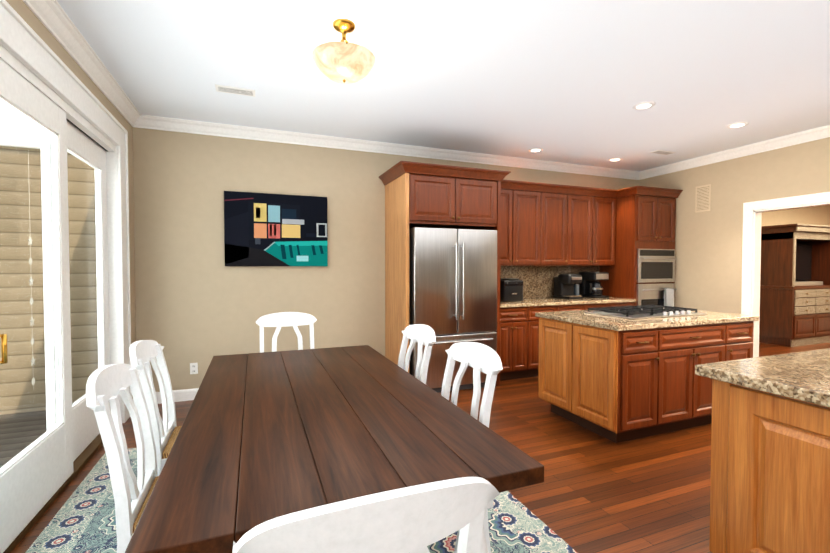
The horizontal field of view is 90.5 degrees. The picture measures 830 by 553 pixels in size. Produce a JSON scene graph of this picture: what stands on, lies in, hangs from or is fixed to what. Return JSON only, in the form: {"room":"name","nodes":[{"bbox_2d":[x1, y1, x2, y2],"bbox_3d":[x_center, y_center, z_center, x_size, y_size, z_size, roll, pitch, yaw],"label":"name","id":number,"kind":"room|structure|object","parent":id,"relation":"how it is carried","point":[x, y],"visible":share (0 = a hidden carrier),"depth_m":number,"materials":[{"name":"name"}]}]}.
{"room":"kitchen","nodes":[
{"label":"kitchen","id":0,"kind":"room"},
{"bbox_2d":[6,0,135,398],"bbox_3d":[-1.442,-0.057,0.495,0.160,2.820,7.500,-1,1,-21],"label":"wall","id":1,"kind":"structure","parent":0,"point":[31,19],"depth_m":3.19,"materials":[{"name":"beige paint"}]},
{"bbox_2d":[0,59,110,552],"bbox_3d":[-1.882,0.138,1.734,0.162,2.312,3.876,-1,1,-21],"label":"patio door","id":2,"kind":"structure","parent":1,"relation":"in","point":[36,474],"depth_m":2.52,"materials":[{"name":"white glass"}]},
{"bbox_2d":[0,0,131,552],"bbox_3d":[-1.904,0.031,1.723,0.197,2.585,4.250,-1,1,-21],"label":"door frame","id":3,"kind":"structure","parent":1,"relation":"attached to","point":[29,55],"depth_m":3.08,"materials":[{"name":"white wood"}]},
{"bbox_2d":[22,0,141,127],"bbox_3d":[-1.325,-1.415,0.508,0.090,0.105,7.500,-1,1,-21],"label":"crown molding","id":4,"kind":"structure","parent":1,"relation":"attached to","point":[55,20],"depth_m":2.70,"materials":[{"name":"white wood"}]},
{"bbox_2d":[11,342,829,552],"bbox_3d":[4.825,1.319,2.981,13.620,0.050,7.820,-1,1,-21],"label":"floor","id":5,"kind":"structure","parent":0,"point":[593,492],"depth_m":2.65,"materials":[{"name":"brown wood"}]},
{"bbox_2d":[25,448,576,552],"bbox_3d":[-0.452,1.319,1.731,2.440,0.008,3.720,-1,1,-21],"label":"rug","id":6,"kind":"object","parent":5,"relation":"on","point":[83,520],"visible":0.29,"depth_m":2.14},
{"bbox_2d":[86,364,158,552],"bbox_3d":[-0.908,0.828,1.617,0.554,0.978,0.476,-1,1,-21],"label":"chair","id":7,"kind":"object","parent":6,"relation":"on","point":[106,385],"visible":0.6,"depth_m":1.47,"materials":[{"name":"white paint"}]},
{"bbox_2d":[129,340,181,475],"bbox_3d":[-1.142,0.815,2.159,0.554,0.978,0.476,-1,1,-21],"label":"chair","id":8,"kind":"object","parent":6,"relation":"on","point":[143,353],"visible":0.4,"depth_m":2.06,"materials":[{"name":"white paint"}]},
{"bbox_2d":[256,312,316,352],"bbox_3d":[-0.971,0.790,3.183,0.476,0.978,0.554,-1,1,-21],"label":"chair","id":9,"kind":"object","parent":6,"relation":"on","point":[279,320],"visible":0.21,"depth_m":3.38,"materials":[{"name":"white paint"}]},
{"bbox_2d":[125,345,543,552],"bbox_3d":[-0.487,0.932,2.031,1.080,0.750,2.080,-1,1,-21],"label":"dining table","id":10,"kind":"object","parent":6,"relation":"on","point":[262,437],"visible":0.81,"depth_m":1.39,"materials":[{"name":"brown wood"}]},
{"bbox_2d":[232,477,499,552],"bbox_3d":[-0.141,0.844,0.938,0.476,0.978,0.554,-1,1,-21],"label":"chair","id":11,"kind":"object","parent":6,"relation":"on","point":[420,518],"visible":1,"depth_m":0.68,"materials":[{"name":"white paint"}]},
{"bbox_2d":[398,324,435,384],"bbox_3d":[-0.180,0.805,2.567,0.554,0.978,0.476,-1,1,-21],"label":"chair","id":12,"kind":"object","parent":6,"relation":"on","point":[422,334],"visible":0.27,"depth_m":2.61,"materials":[{"name":"white paint"}]},
{"bbox_2d":[441,342,502,552],"bbox_3d":[0.075,0.821,1.915,0.554,0.978,0.476,-1,1,-21],"label":"chair","id":13,"kind":"object","parent":6,"relation":"on","point":[478,358],"visible":0.27,"depth_m":1.92,"materials":[{"name":"white paint"}]},
{"bbox_2d":[385,173,500,385],"bbox_3d":[0.313,0.083,4.809,1.150,2.335,0.748,-1,1,-21],"label":"tall cabinet","id":14,"kind":"object","parent":5,"relation":"on","point":[417,200],"visible":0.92,"depth_m":4.52,"materials":[{"name":"brown wood"}]},
{"bbox_2d":[409,227,496,392],"bbox_3d":[0.338,0.358,4.752,1.000,1.761,0.809,-1,1,-21],"label":"refrigerator","id":15,"kind":"object","parent":5,"relation":"on","point":[452,286],"visible":0.79,"depth_m":4.40,"materials":[{"name":"grey metal"}]},
{"bbox_2d":[500,306,531,380],"bbox_3d":[1.036,0.799,5.166,0.441,0.888,0.642,-1,1,-21],"label":"base cabinet","id":16,"kind":"object","parent":5,"relation":"on","point":[519,342],"depth_m":4.89,"materials":[{"name":"brown wood"}]},
{"bbox_2d":[528,305,559,376],"bbox_3d":[1.443,0.795,5.325,0.432,0.888,0.642,-1,1,-21],"label":"base cabinet","id":17,"kind":"object","parent":5,"relation":"on","point":[533,323],"depth_m":4.99,"materials":[{"name":"brown wood"}]},
{"bbox_2d":[560,304,587,310],"bbox_3d":[1.845,0.791,5.482,0.432,0.888,0.642,-1,1,-21],"label":"base cabinet","id":18,"kind":"object","parent":5,"relation":"on","point":[579,306],"depth_m":5.20,"materials":[{"name":"brown wood"}]},
{"bbox_2d":[588,303,611,307],"bbox_3d":[2.247,0.787,5.640,0.432,0.888,0.642,-1,1,-21],"label":"base cabinet","id":19,"kind":"object","parent":5,"relation":"on","point":[602,304],"depth_m":5.36,"materials":[{"name":"brown wood"}]},
{"bbox_2d":[612,302,633,306],"bbox_3d":[2.654,0.784,5.799,0.442,0.888,0.642,-1,1,-21],"label":"base cabinet","id":20,"kind":"object","parent":5,"relation":"on","point":[625,303],"depth_m":5.51,"materials":[{"name":"brown wood"}]},
{"bbox_2d":[500,297,636,307],"bbox_3d":[1.850,0.326,5.457,2.178,0.040,0.672,-1,1,-21],"label":"countertop","id":21,"kind":"structure","parent":20,"relation":"on","point":[548,301],"depth_m":5.24,"materials":[{"name":"stone"}]},
{"bbox_2d":[500,278,522,301],"bbox_3d":[1.170,0.167,5.257,0.290,0.285,0.348,-1,1,-21],"label":"ice maker","id":22,"kind":"object","parent":21,"relation":"on","point":[511,289],"visible":0.85,"depth_m":5.10,"materials":[{"name":"black plastic"}]},
{"bbox_2d":[553,274,582,299],"bbox_3d":[2.117,0.133,5.632,0.292,0.335,0.338,-1,1,-21],"label":"brewer","id":23,"kind":"object","parent":21,"relation":"on","point":[566,286],"visible":1,"depth_m":5.59,"materials":[{"name":"black plastic"}]},
{"bbox_2d":[579,272,608,297],"bbox_3d":[2.522,0.116,5.820,0.260,0.360,0.323,-1,1,-21],"label":"coffee maker","id":24,"kind":"object","parent":21,"relation":"on","point":[590,285],"visible":0.96,"depth_m":5.72,"materials":[{"name":"black plastic"}]},
{"bbox_2d":[599,195,675,305],"bbox_3d":[3.230,0.055,5.986,0.780,2.335,0.681,-1,1,-21],"label":"tall cabinet","id":25,"kind":"object","parent":5,"relation":"on","point":[644,222],"visible":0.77,"depth_m":5.70,"materials":[{"name":"brown wood"}]},
{"bbox_2d":[636,249,676,305],"bbox_3d":[3.352,0.215,5.679,0.700,1.190,0.090,-1,1,-21],"label":"wall oven","id":26,"kind":"object","parent":25,"relation":"in","point":[655,265],"visible":0.73,"depth_m":5.66,"materials":[{"name":"silver metal"}]},
{"bbox_2d":[664,288,673,306],"bbox_3d":[3.522,0.344,5.712,0.140,0.370,0.038,-1,1,-21],"label":"hanging towel","id":27,"kind":"object","parent":26,"relation":"hanging from","point":[668,296],"visible":0.69,"depth_m":5.70,"materials":[{"name":"grey fabric"}]},
{"bbox_2d":[536,316,758,442],"bbox_3d":[2.091,0.831,3.758,1.619,0.889,0.959,-1,1,-21],"label":"kitchen island","id":28,"kind":"object","parent":5,"relation":"on","point":[616,379],"depth_m":3.30,"materials":[{"name":"brown wood"}]},
{"bbox_2d":[535,308,758,327],"bbox_3d":[2.092,0.365,3.776,1.655,0.040,0.965,-1,1,-21],"label":"island countertop","id":29,"kind":"structure","parent":28,"relation":"on","point":[579,316],"depth_m":3.43,"materials":[{"name":"beige stone"}]},
{"bbox_2d":[584,305,706,318],"bbox_3d":[2.120,0.320,3.805,0.920,0.046,0.530,-1,1,-21],"label":"cooktop","id":30,"kind":"object","parent":29,"relation":"in","point":[643,311],"visible":1,"depth_m":3.69,"materials":[{"name":"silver metal"}]},
{"bbox_2d":[709,380,829,552],"bbox_3d":[2.296,0.899,0.891,1.226,0.890,2.470,-1,1,-21],"label":"kitchen island","id":31,"kind":"object","parent":5,"relation":"on","point":[770,463],"depth_m":1.59,"materials":[{"name":"brown wood"}]},
{"bbox_2d":[695,348,829,407],"bbox_3d":[2.314,0.432,0.871,1.340,0.046,2.540,-1,1,-21],"label":"island countertop","id":32,"kind":"structure","parent":31,"relation":"on","point":[804,376],"depth_m":1.67,"materials":[{"name":"beige stone"}]},
{"bbox_2d":[759,224,829,346],"bbox_3d":[6.888,0.148,7.425,1.440,2.082,0.672,-1,1,-21],"label":"hutch","id":33,"kind":"object","parent":5,"relation":"on","point":[795,288],"visible":0.98,"depth_m":7.19,"materials":[{"name":"brown wood"}]},
{"bbox_2d":[57,0,829,171],"bbox_3d":[4.825,-1.550,2.913,13.620,0.050,7.820,-1,1,-21],"label":"ceiling","id":34,"kind":"structure","parent":0,"point":[569,81],"depth_m":3.05,"materials":[{"name":"white paint"}]},
{"bbox_2d":[215,84,254,96],"bbox_3d":[-1.478,-1.532,3.394,0.300,0.008,0.130,-1,1,-21],"label":"ceiling vent","id":35,"kind":"object","parent":34,"relation":"in","point":[234,90],"visible":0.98,"depth_m":3.38,"materials":[{"name":"white metal"}]},
{"bbox_2d":[312,18,375,83],"bbox_3d":[-0.428,-1.343,2.484,0.380,0.342,0.380,-1,1,-21],"label":"pendant light","id":36,"kind":"object","parent":34,"relation":"hanging from","point":[344,60],"visible":1,"depth_m":2.40,"materials":[{"name":"beige glass"}]},
{"bbox_2d":[528,148,542,151],"bbox_3d":[1.501,-1.571,5.124,0.184,0.012,0.184,-1,1,-21],"label":"recessed light","id":37,"kind":"object","parent":34,"relation":"in","point":[535,149],"visible":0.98,"depth_m":5.09,"materials":[{"name":"white"}]},
{"bbox_2d":[608,158,622,160],"bbox_3d":[2.709,-1.582,5.575,0.184,0.012,0.184,-1,1,-21],"label":"recessed light","id":38,"kind":"object","parent":34,"relation":"in","point":[614,159],"visible":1,"depth_m":5.55,"materials":[{"name":"white"}]},
{"bbox_2d":[632,101,655,109],"bbox_3d":[2.064,-1.537,3.712,0.184,0.012,0.184,-1,1,-21],"label":"recessed light","id":39,"kind":"object","parent":34,"relation":"in","point":[644,105],"visible":0.98,"depth_m":3.69,"materials":[{"name":"white"}]},
{"bbox_2d":[649,150,675,154],"bbox_3d":[3.145,-1.575,5.231,0.300,0.008,0.130,-1,1,-21],"label":"ceiling vent","id":40,"kind":"object","parent":34,"relation":"in","point":[662,152],"visible":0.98,"depth_m":5.21,"materials":[{"name":"white metal"}]},
{"bbox_2d":[726,122,748,127],"bbox_3d":[3.305,-1.549,4.219,0.184,0.012,0.184,-1,1,-21],"label":"recessed light","id":41,"kind":"object","parent":34,"relation":"in","point":[738,124],"visible":0.94,"depth_m":4.19,"materials":[{"name":"white"}]},
{"bbox_2d":[133,127,829,391],"bbox_3d":[3.429,-0.200,6.513,13.620,2.820,0.160,-1,1,-21],"label":"wall","id":42,"kind":"structure","parent":0,"point":[199,302],"depth_m":4.39,"materials":[{"name":"beige paint"}]},
{"bbox_2d":[156,388,198,403],"bbox_3d":[-1.547,1.201,4.503,2.545,0.115,0.016,-1,1,-21],"label":"baseboard","id":43,"kind":"structure","parent":42,"relation":"attached to","point":[184,395],"depth_m":4.18,"materials":[{"name":"white wood"}]},
{"bbox_2d":[190,363,197,373],"bbox_3d":[-2.266,0.943,4.217,0.070,0.115,0.008,-1,1,-21],"label":"electrical outlet plate","id":44,"kind":"object","parent":42,"relation":"attached to","point":[193,368],"visible":1,"depth_m":4.22,"materials":[{"name":"white plastic"}]},
{"bbox_2d":[224,191,327,265],"bbox_3d":[-1.488,-0.501,4.473,1.060,0.780,0.034,-1,1,-21],"label":"painting","id":45,"kind":"object","parent":42,"relation":"attached to","point":[263,229],"visible":0.98,"depth_m":4.45,"materials":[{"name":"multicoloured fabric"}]},
{"bbox_2d":[142,115,637,179],"bbox_3d":[0.383,-1.525,5.155,6.480,0.105,0.090,-1,1,-21],"label":"crown molding","id":46,"kind":"structure","parent":42,"relation":"attached to","point":[148,121],"depth_m":4.76,"materials":[{"name":"white wood"}]},
{"bbox_2d":[500,189,543,264],"bbox_3d":[1.179,-0.620,5.357,0.870,0.956,0.327,-1,1,-21],"label":"upper cabinet","id":47,"kind":"object","parent":42,"relation":"attached to","point":[522,212],"depth_m":5.26,"materials":[{"name":"brown wood"}]},
{"bbox_2d":[500,266,598,297],"bbox_3d":[1.732,0.073,5.754,2.178,0.448,0.022,-1,1,-21],"label":"backsplash","id":48,"kind":"structure","parent":42,"relation":"attached to","point":[538,281],"depth_m":5.74,"materials":[{"name":"stone"}]},
{"bbox_2d":[544,193,567,264],"bbox_3d":[1.786,-0.626,5.595,0.435,0.956,0.327,-1,1,-21],"label":"upper cabinet","id":49,"kind":"object","parent":42,"relation":"attached to","point":[545,229],"depth_m":5.45,"materials":[{"name":"brown wood"}]},
{"bbox_2d":[568,194,615,264],"bbox_3d":[2.396,-0.631,5.833,0.874,0.956,0.327,-1,1,-21],"label":"upper cabinet","id":50,"kind":"object","parent":42,"relation":"attached to","point":[591,219],"depth_m":5.67,"materials":[{"name":"brown wood"}]},
{"bbox_2d":[379,161,682,197],"bbox_3d":[1.663,-1.146,5.282,4.190,0.098,0.797,-1,1,-21],"label":"crown molding","id":51,"kind":"structure","parent":50,"relation":"on","point":[397,170],"depth_m":5.11,"materials":[{"name":"brown wood"}]},
{"bbox_2d":[638,137,829,313],"bbox_3d":[4.909,-0.116,2.980,0.120,2.820,7.500,-1,1,-21],"label":"wall","id":52,"kind":"structure","parent":0,"point":[708,261],"depth_m":5.25,"materials":[{"name":"beige paint"}]},
{"bbox_2d":[695,184,710,212],"bbox_3d":[3.847,-1.041,5.496,0.008,0.350,0.200,-1,1,-21],"label":"air vent","id":53,"kind":"object","parent":52,"relation":"in","point":[703,199],"visible":1,"depth_m":5.49,"materials":[{"name":"beige metal"}]},
{"bbox_2d":[638,125,829,179],"bbox_3d":[4.811,-1.472,2.910,0.090,0.105,7.500,-1,1,-21],"label":"crown molding","id":54,"kind":"structure","parent":52,"relation":"attached to","point":[822,132],"depth_m":5.00,"materials":[{"name":"white wood"}]},
{"bbox_2d":[741,192,829,357],"bbox_3d":[4.444,0.193,4.175,0.160,2.145,1.960,-1,1,-21],"label":"trim","id":55,"kind":"structure","parent":52,"relation":"attached to","point":[751,254],"depth_m":4.96,"materials":[{"name":"white wood"}]},
{"label":"outside","id":56,"kind":"structure","parent":0,"visible":0},
{"bbox_2d":[0,410,46,467],"bbox_3d":[-5.193,1.423,0.511,6.839,0.060,13.000,-1,1,-21],"label":"deck","id":57,"kind":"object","parent":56,"point":[17,429],"depth_m":3.51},
{"bbox_2d":[0,103,97,414],"bbox_3d":[-4.537,-0.387,-1.208,6.839,3.640,9.400,-1,1,-21],"label":"siding","id":58,"kind":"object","parent":57,"relation":"on","point":[23,262],"depth_m":3.96,"materials":[{"name":"beige wood"}]},
{"bbox_2d":[27,152,34,387],"bbox_3d":[-3.147,-0.040,3.372,0.008,1.950,0.076,-1,1,-21],"label":"garland","id":59,"kind":"object","parent":58,"relation":"attached to","point":[31,300],"depth_m":3.37,"materials":[{"name":"white"}]}
]}

